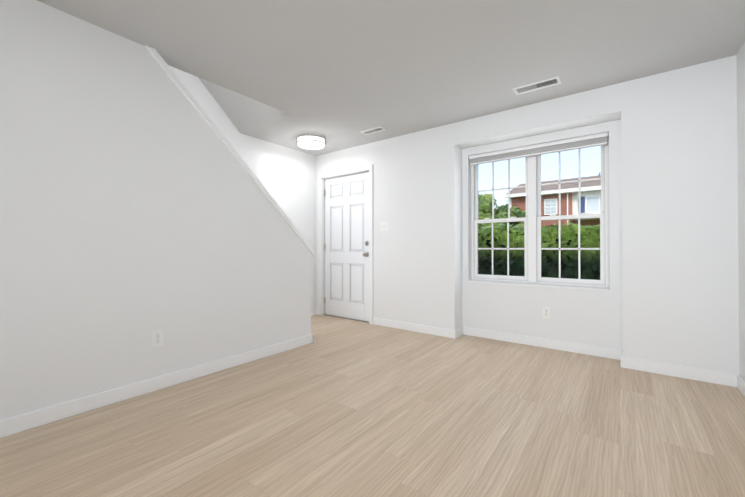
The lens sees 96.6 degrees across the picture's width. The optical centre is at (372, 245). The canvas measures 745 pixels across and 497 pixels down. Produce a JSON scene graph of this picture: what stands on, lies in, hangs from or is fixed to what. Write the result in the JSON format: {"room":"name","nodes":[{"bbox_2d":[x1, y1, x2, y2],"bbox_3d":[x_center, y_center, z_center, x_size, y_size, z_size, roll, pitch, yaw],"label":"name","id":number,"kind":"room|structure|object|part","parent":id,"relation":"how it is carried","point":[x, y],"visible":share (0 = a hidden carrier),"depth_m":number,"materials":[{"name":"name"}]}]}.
{"room":"empty living room","nodes":[
{"label":"empty living room","id":0,"kind":"room"},
{"bbox_2d":[0,0,310,419],"bbox_3d":[-2.199,-0.185,1.562,0.120,2.400,4.990,0,-1,37],"label":"wall","id":1,"kind":"structure","parent":0,"point":[137,208],"depth_m":2.15,"materials":[{"name":"paint"}]},
{"bbox_2d":[0,334,312,437],"bbox_3d":[-2.150,0.969,1.526,0.041,0.092,5.006,0,-1,37],"label":"baseboard","id":2,"kind":"structure","parent":1,"relation":"attached to","point":[28,420],"depth_m":2.21,"materials":[{"name":"paint"}]},
{"bbox_2d":[152,329,163,347],"bbox_3d":[-1.520,0.659,2.348,0.010,0.116,0.072,0,-1,37],"label":"electrical outlet","id":3,"kind":"object","parent":1,"relation":"attached to","point":[157,338],"visible":1,"depth_m":2.35,"materials":[{"name":"plastic"}]},
{"bbox_2d":[145,45,314,255],"bbox_3d":[-1.150,-0.632,2.953,0.167,1.482,1.572,0,-1,37],"label":"wall cap","id":4,"kind":"object","parent":1,"relation":"on","point":[158,58],"visible":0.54,"depth_m":2.73,"materials":[{"name":"paint"}]},
{"bbox_2d":[168,65,315,308],"bbox_3d":[-2.695,-1.574,2.769,0.200,5.200,6.700,0,-1,37],"label":"wall","id":5,"kind":"structure","parent":0,"point":[285,176],"depth_m":4.50,"materials":[{"name":"paint"}]},
{"bbox_2d":[311,308,317,314],"bbox_3d":[-1.350,0.993,4.338,0.030,0.092,1.680,0,-1,37],"label":"baseboard","id":6,"kind":"structure","parent":5,"relation":"attached to","point":[313,311],"depth_m":4.97,"materials":[{"name":"paint"}]},
{"bbox_2d":[198,77,289,132],"bbox_3d":[-2.066,-2.776,2.661,0.945,2.799,3.172,0,-1,37],"label":"ceiling soffit","id":7,"kind":"structure","parent":0,"point":[243,113],"depth_m":3.69,"materials":[{"name":"paint"}]},
{"bbox_2d":[0,315,744,496],"bbox_3d":[-0.869,1.073,1.368,4.775,0.120,6.700,0,-1,37],"label":"floor","id":8,"kind":"structure","parent":0,"point":[340,407],"depth_m":1.81,"materials":[{"name":"beige wood"}]},
{"bbox_2d":[37,0,744,155],"bbox_3d":[-0.789,-1.537,1.330,4.575,0.300,6.700,0,-1,37],"label":"ceiling","id":9,"kind":"structure","parent":0,"point":[338,75],"depth_m":2.32,"materials":[{"name":"paint"}]},
{"bbox_2d":[296,134,325,148],"bbox_3d":[-0.782,-1.310,4.230,0.374,0.104,0.374,0,-1,37],"label":"ceiling light","id":10,"kind":"object","parent":9,"relation":"attached to","point":[309,141],"visible":1,"depth_m":4.12,"materials":[{"name":"glass"}]},
{"bbox_2d":[360,126,386,134],"bbox_3d":[0.008,-1.359,3.940,0.300,0.008,0.125,0,-1,37],"label":"ceiling vent","id":11,"kind":"object","parent":9,"relation":"in","point":[373,130],"visible":1,"depth_m":3.93,"materials":[{"name":"plastic"}]},
{"bbox_2d":[512,76,560,94],"bbox_3d":[1.410,-1.369,2.854,0.360,0.008,0.140,0,-1,37],"label":"ceiling vent","id":12,"kind":"object","parent":9,"relation":"in","point":[545,83],"visible":1,"depth_m":2.85,"materials":[{"name":"plastic"}]},
{"bbox_2d":[316,55,739,374],"bbox_3d":[1.020,-0.165,3.881,4.775,2.400,0.430,0,-1,37],"label":"wall","id":13,"kind":"structure","parent":0,"point":[671,296],"depth_m":2.93,"materials":[{"name":"paint"}]},
{"bbox_2d":[318,165,372,323],"bbox_3d":[-0.279,-0.007,4.836,1.020,2.102,0.428,0,-1,37],"label":"door frame","id":14,"kind":"structure","parent":13,"relation":"attached to","point":[321,230],"depth_m":4.93,"materials":[{"name":"paint"}]},
{"bbox_2d":[324,172,368,321],"bbox_3d":[-0.389,0.021,4.710,0.904,2.026,0.122,0,-1,37],"label":"door","id":15,"kind":"structure","parent":13,"relation":"in","point":[346,294],"depth_m":4.71,"materials":[{"name":"paint"}]},
{"bbox_3d":[-0.730,0.020,4.958,0.062,1.700,0.048,0,-1,37],"label":"door hinges","id":16,"kind":"part","parent":15,"relation":"part of","materials":[{"name":"silver metal"}]},
{"bbox_2d":[324,314,368,322],"bbox_3d":[-0.263,1.041,4.848,0.890,0.006,0.375,0,-1,37],"label":"door threshold sill","id":17,"kind":"structure","parent":13,"relation":"attached to","point":[346,318],"depth_m":4.69,"materials":[{"name":"grey metal"}]},
{"bbox_2d":[380,222,389,230],"bbox_3d":[0.157,-0.240,4.253,0.144,0.116,0.017,0,-1,37],"label":"switch plate","id":18,"kind":"object","parent":13,"relation":"attached to","point":[384,226],"visible":1,"depth_m":4.25,"materials":[{"name":"plastic"}]},
{"bbox_2d":[373,317,459,338],"bbox_3d":[0.465,0.990,4.012,1.143,0.092,0.020,0,-1,37],"label":"baseboard","id":19,"kind":"structure","parent":13,"relation":"attached to","point":[449,333],"depth_m":3.94,"materials":[{"name":"paint"}]},
{"bbox_2d":[468,280,609,290],"bbox_3d":[1.653,0.415,3.449,1.323,0.018,0.089,0,-1,37],"label":"window sill","id":20,"kind":"structure","parent":13,"relation":"attached to","point":[551,286],"depth_m":3.35,"materials":[{"name":"paint"}]},
{"bbox_2d":[471,134,609,288],"bbox_3d":[1.708,-0.308,3.527,1.325,1.464,0.099,0,-1,37],"label":"window","id":21,"kind":"structure","parent":13,"relation":"in","point":[532,219],"depth_m":3.47,"materials":[{"name":"plastic"}]},
{"bbox_2d":[469,132,607,164],"bbox_3d":[1.657,-0.986,3.466,1.317,0.104,0.050,0,-1,37],"label":"window blind","id":22,"kind":"object","parent":21,"relation":"attached to","point":[599,139],"visible":0.94,"depth_m":3.38,"materials":[{"name":"plastic"}]},
{"bbox_3d":[1.706,-0.313,3.525,1.257,1.386,0.062,0,-1,37],"label":"window sash","id":23,"kind":"part","parent":21,"relation":"part of","materials":[{"name":"white plastic"}]},
{"bbox_2d":[460,326,622,358],"bbox_3d":[1.637,0.985,3.407,1.490,0.092,0.016,0,-1,37],"label":"baseboard","id":24,"kind":"structure","parent":13,"relation":"attached to","point":[592,350],"depth_m":3.34,"materials":[{"name":"paint"}]},
{"bbox_2d":[542,306,550,318],"bbox_3d":[1.747,0.677,3.331,0.072,0.116,0.010,0,-1,37],"label":"outlet","id":25,"kind":"object","parent":13,"relation":"attached to","point":[546,311],"visible":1,"depth_m":3.33,"materials":[{"name":"plastic"}]},
{"bbox_2d":[616,352,731,386],"bbox_3d":[2.348,0.978,2.589,0.661,0.092,0.024,0,-1,37],"label":"baseboard","id":26,"kind":"structure","parent":13,"relation":"attached to","point":[715,377],"depth_m":2.57,"materials":[{"name":"paint"}]},
{"bbox_2d":[737,41,744,379],"bbox_3d":[0.957,-0.198,0.001,0.200,2.400,6.700,0,-1,37],"label":"wall","id":27,"kind":"structure","parent":0,"point":[741,139],"depth_m":2.32,"materials":[{"name":"paint"}]},
{"bbox_2d":[732,374,744,395],"bbox_3d":[0.802,0.955,-0.035,0.016,0.092,6.070,0,-1,37],"label":"baseboard","id":28,"kind":"structure","parent":27,"relation":"attached to","point":[738,382],"depth_m":2.35,"materials":[{"name":"paint"}]},
{"label":"outside","id":29,"kind":"structure","parent":0,"visible":0},
{"bbox_3d":[15.207,1.574,19.864,120.000,0.200,130.000,0,-1,37],"label":"ground","id":30,"kind":"structure","parent":29,"visible":0},
{"bbox_2d":[478,192,510,228],"bbox_3d":[7.620,-1.072,23.020,3.386,5.146,3.978,0,-1,37],"label":"tree","id":31,"kind":"object","parent":30,"relation":"on","point":[483,203],"depth_m":21.80,"materials":[{"name":"green plant"}]},
{"bbox_2d":[495,200,507,211],"bbox_3d":[14.287,-1.739,34.113,5.414,6.673,6.097,0,-1,37],"label":"tree","id":32,"kind":"object","parent":30,"relation":"on","point":[500,209],"depth_m":34.65,"materials":[{"name":"green plant"}]},
{"bbox_2d":[500,205,525,230],"bbox_3d":[10.523,-0.774,25.234,3.518,4.589,2.671,0,-1,37],"label":"tree","id":33,"kind":"object","parent":30,"relation":"on","point":[515,213],"depth_m":24.46,"materials":[{"name":"green plant"}]},
{"bbox_2d":[478,221,599,279],"bbox_3d":[2.613,0.492,4.843,6.512,1.704,1.108,0,-1,37],"label":"hedge","id":34,"kind":"object","parent":30,"relation":"on","point":[550,256],"depth_m":4.47,"materials":[{"name":"green plant"}]},
{"bbox_2d":[505,175,600,227],"bbox_3d":[18.910,-2.073,25.965,14.000,7.200,10.750,0,-1,37],"label":"building","id":35,"kind":"structure","parent":30,"relation":"on","point":[548,197],"depth_m":24.49,"materials":[{"name":"brick"}]},
{"bbox_3d":[14.036,-1.560,24.615,4.560,3.750,0.171,0,-1,37],"label":"glass","id":36,"kind":"part","parent":35,"relation":"part of","materials":[{"name":"white glass"}]}
]}

